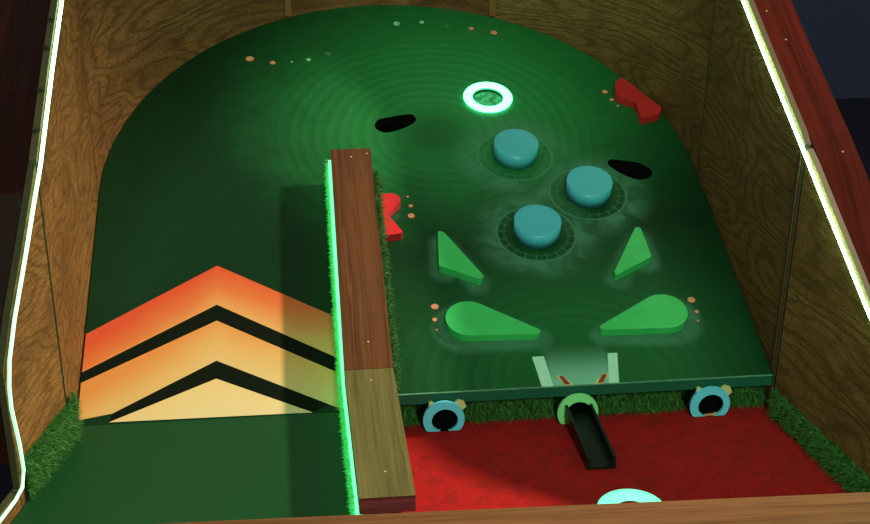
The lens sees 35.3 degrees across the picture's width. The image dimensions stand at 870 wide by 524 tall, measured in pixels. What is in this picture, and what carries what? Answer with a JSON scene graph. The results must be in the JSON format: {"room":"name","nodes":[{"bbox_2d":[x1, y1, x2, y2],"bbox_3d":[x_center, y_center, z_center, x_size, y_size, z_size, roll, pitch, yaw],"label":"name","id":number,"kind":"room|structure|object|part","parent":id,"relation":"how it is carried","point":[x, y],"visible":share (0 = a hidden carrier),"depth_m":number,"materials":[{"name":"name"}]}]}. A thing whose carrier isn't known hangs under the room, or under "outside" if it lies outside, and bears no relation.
{"room":"mini golf course","nodes":[
{"label":"mini golf course","id":0,"kind":"room"},
{"bbox_2d":[0,98,869,503],"bbox_3d":[0.951,0.900,4.607,12.000,0.050,8.600,-2,26,-6],"label":"floor","id":1,"kind":"structure","parent":0,"point":[855,112],"depth_m":8.05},
{"bbox_2d":[0,0,869,523],"bbox_3d":[-0.040,-0.360,4.031,2.576,1.482,2.888,-2,26,-6],"label":"wall","id":2,"kind":"structure","parent":0,"point":[702,62],"depth_m":3.91,"materials":[{"name":"brown wood"}]},
{"bbox_3d":[-1.095,0.774,3.160,0.018,0.175,0.617,5,26,9],"label":"panel","id":3,"kind":"part","parent":2,"relation":"part of","materials":[{"name":"brown wood"}]},
{"bbox_2d":[0,0,63,522],"bbox_3d":[-0.932,-0.512,4.149,0.522,1.309,2.689,8,27,14],"label":"light strip","id":4,"kind":"object","parent":2,"relation":"attached to","point":[9,361],"visible":1,"depth_m":3.33,"materials":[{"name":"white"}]},
{"bbox_3d":[-1.012,0.240,3.404,0.018,0.927,0.291,5,26,9],"label":"panel","id":5,"kind":"part","parent":2,"relation":"part of","materials":[{"name":"brown wood"}]},
{"bbox_3d":[-0.975,0.460,3.557,0.056,0.149,0.348,4,26,7],"label":"turf strip","id":6,"kind":"part","parent":2,"relation":"part of","materials":[{"name":"green plant"}]},
{"bbox_3d":[-1.042,-0.209,3.896,0.018,1.310,0.978,-2,26,-6],"label":"panel","id":7,"kind":"part","parent":2,"relation":"part of","materials":[{"name":"brown wood"}]},
{"bbox_3d":[-0.912,-0.732,4.799,0.192,1.471,1.148,13,29,25],"label":"curved panel","id":8,"kind":"part","parent":2,"relation":"part of","materials":[{"name":"brown wood"}]},
{"bbox_2d":[10,412,362,523],"bbox_3d":[-0.629,0.577,3.529,0.955,0.030,0.586,-2,26,-6],"label":"floor","id":9,"kind":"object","parent":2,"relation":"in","point":[281,466],"visible":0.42,"depth_m":3.55,"materials":[{"name":"green paint"}]},
{"bbox_2d":[323,148,415,514],"bbox_3d":[-0.192,0.143,3.903,0.234,0.430,1.553,-2,26,-6],"label":"divider","id":10,"kind":"object","parent":9,"relation":"on","point":[382,468],"depth_m":3.88,"materials":[{"name":"wood"}]},
{"bbox_3d":[-0.266,0.159,3.908,0.020,0.388,1.472,-2,26,-6],"label":"light strip","id":11,"kind":"part","parent":10,"relation":"part of","materials":[{"name":"green plastic"}]},
{"bbox_2d":[380,193,401,241],"bbox_3d":[-0.141,-0.143,4.397,0.072,0.092,0.201,-2,26,-6],"label":"red kicker","id":12,"kind":"object","parent":10,"relation":"attached to","point":[392,201],"visible":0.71,"depth_m":4.39,"materials":[{"name":"paint"}]},
{"bbox_3d":[-0.173,-0.963,5.282,0.798,1.482,0.098,-1,26,-4],"label":"curved panel","id":13,"kind":"part","parent":2,"relation":"part of","materials":[{"name":"brown wood"}]},
{"bbox_2d":[77,5,772,425],"bbox_3d":[-0.104,-0.277,4.583,1.992,0.674,1.913,-2,26,-6],"label":"playfield","id":14,"kind":"object","parent":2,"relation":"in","point":[209,298],"visible":0.99,"depth_m":4.38,"materials":[{"name":"green paint"}]},
{"bbox_2d":[437,231,483,284],"bbox_3d":[0.049,-0.006,4.263,0.097,0.095,0.242,-16,30,-31],"label":"triangle kicker","id":15,"kind":"object","parent":14,"relation":"on","point":[452,261],"visible":1,"depth_m":4.24,"materials":[{"name":"green paint"}]},
{"bbox_2d":[463,82,511,112],"bbox_3d":[0.189,-0.590,4.890,0.172,0.062,0.171,19,31,33],"label":"ring light","id":16,"kind":"object","parent":14,"relation":"attached to","point":[468,94],"visible":1,"depth_m":4.88,"materials":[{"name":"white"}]},
{"bbox_2d":[473,91,501,105],"bbox_3d":[0.188,-0.576,4.903,0.107,0.010,0.107,-2,44,-6],"label":"cup","id":17,"kind":"object","parent":14,"relation":"on","point":[485,98],"depth_m":4.91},
{"bbox_2d":[445,301,539,340],"bbox_3d":[0.169,0.176,4.091,0.277,0.071,0.141,-2,26,-5],"label":"flipper","id":18,"kind":"object","parent":14,"relation":"on","point":[467,320],"visible":1,"depth_m":4.06,"materials":[{"name":"green paint"}]},
{"bbox_2d":[493,129,538,169],"bbox_3d":[0.274,-0.384,4.653,0.151,0.101,0.161,-2,26,-6],"label":"bumper cover","id":19,"kind":"object","parent":14,"relation":"attached to","point":[513,149],"visible":1,"depth_m":4.62,"materials":[{"name":"teal paint"}]},
{"bbox_2d":[513,205,560,249],"bbox_3d":[0.326,-0.112,4.376,0.151,0.101,0.161,-2,26,-6],"label":"bumper cover","id":20,"kind":"object","parent":14,"relation":"attached to","point":[538,227],"visible":1,"depth_m":4.34,"materials":[{"name":"teal paint"}]},
{"bbox_2d":[565,166,612,208],"bbox_3d":[0.509,-0.248,4.528,0.151,0.101,0.161,-2,26,-6],"label":"bumper cover","id":21,"kind":"object","parent":14,"relation":"attached to","point":[590,187],"visible":1,"depth_m":4.50,"materials":[{"name":"teal paint"}]},
{"bbox_2d":[613,227,650,279],"bbox_3d":[0.637,-0.022,4.317,0.088,0.091,0.237,11,28,21],"label":"triangle kicker","id":22,"kind":"object","parent":14,"relation":"on","point":[636,254],"visible":1,"depth_m":4.30,"materials":[{"name":"green paint"}]},
{"bbox_2d":[614,78,661,123],"bbox_3d":[0.713,-0.579,4.902,0.100,0.103,0.234,-15,30,-30],"label":"red kicker","id":23,"kind":"object","parent":14,"relation":"on","point":[647,110],"visible":1,"depth_m":4.88,"materials":[{"name":"paint"}]},
{"bbox_2d":[599,294,687,335],"bbox_3d":[0.625,0.159,4.138,0.278,0.069,0.141,-2,26,-5],"label":"flipper","id":24,"kind":"object","parent":14,"relation":"on","point":[660,313],"visible":1,"depth_m":4.11,"materials":[{"name":"green paint"}]},
{"bbox_3d":[0.627,-0.782,4.949,0.171,1.459,1.083,-19,32,-35],"label":"curved panel","id":25,"kind":"part","parent":2,"relation":"part of","materials":[{"name":"brown wood"}]},
{"bbox_2d":[402,388,869,512],"bbox_3d":[0.505,0.558,3.684,1.324,0.123,0.727,-2,26,-6],"label":"carpet","id":26,"kind":"object","parent":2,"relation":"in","point":[738,453],"depth_m":3.80,"materials":[{"name":"red carpet"}]},
{"bbox_2d":[400,386,766,427],"bbox_3d":[0.416,0.419,3.986,1.144,0.083,0.071,-2,26,-6],"label":"grass strip","id":27,"kind":"object","parent":26,"relation":"on","point":[526,408],"visible":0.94,"depth_m":4.00,"materials":[{"name":"green plant"}]},
{"bbox_2d":[418,399,465,431],"bbox_3d":[0.019,0.431,3.935,0.139,0.098,0.053,-2,26,-6],"label":"ring","id":28,"kind":"object","parent":27,"relation":"attached to","point":[445,415],"visible":0.98,"depth_m":3.92,"materials":[{"name":"paint"}]},
{"bbox_2d":[557,393,597,423],"bbox_3d":[0.411,0.414,3.978,0.120,0.098,0.053,-2,26,-6],"label":"ring","id":29,"kind":"object","parent":27,"relation":"attached to","point":[577,402],"visible":0.72,"depth_m":3.95,"materials":[{"name":"green paint"}]},
{"bbox_2d":[685,385,731,416],"bbox_3d":[0.798,0.397,4.020,0.139,0.098,0.053,-2,26,-6],"label":"ring","id":30,"kind":"object","parent":27,"relation":"attached to","point":[709,400],"visible":0.99,"depth_m":4.00,"materials":[{"name":"paint"}]},
{"bbox_2d":[564,404,616,469],"bbox_3d":[0.436,0.490,3.854,0.080,0.064,0.243,-4,26,-10],"label":"chute","id":31,"kind":"object","parent":26,"relation":"on","point":[594,446],"visible":1,"depth_m":3.84,"materials":[{"name":"black plastic"}]},
{"bbox_2d":[597,489,660,503],"bbox_3d":[0.517,0.650,3.592,0.184,0.012,0.184,-2,26,-6],"label":"ring light","id":32,"kind":"object","parent":26,"relation":"on","point":[621,495],"visible":0.41,"depth_m":3.63,"materials":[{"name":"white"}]},
{"bbox_3d":[1.074,0.534,3.724,0.049,0.115,0.683,-8,27,-16],"label":"turf strip","id":33,"kind":"part","parent":26,"relation":"part of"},
{"bbox_3d":[0.955,-0.288,4.182,0.018,1.239,0.864,-2,26,-6],"label":"panel","id":34,"kind":"part","parent":2,"relation":"part of","materials":[{"name":"brown wood"}]},
{"bbox_2d":[741,0,869,318],"bbox_3d":[0.802,-0.583,4.237,0.540,1.227,2.862,-13,29,-25],"label":"light strip","id":35,"kind":"object","parent":2,"relation":"attached to","point":[841,245],"visible":1,"depth_m":3.67,"materials":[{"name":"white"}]},
{"bbox_3d":[1.131,0.244,3.527,0.018,0.851,0.804,-8,27,-16],"label":"panel","id":36,"kind":"part","parent":2,"relation":"part of","materials":[{"name":"brown wood"}]},
{"bbox_2d":[159,492,869,523],"bbox_3d":[0.071,0.717,3.228,2.260,0.210,0.150,-2,26,-5],"label":"rail","id":37,"kind":"object","parent":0,"point":[841,508],"visible":1,"depth_m":3.24,"materials":[{"name":"brown wood"}]},
{"bbox_2d":[791,0,869,98],"bbox_3d":[0.472,-2.647,7.585,12.000,3.750,0.100,-2,26,-6],"label":"wall","id":38,"kind":"structure","parent":0,"point":[837,32],"depth_m":8.41,"materials":[{"name":"blue paint"}]}
]}

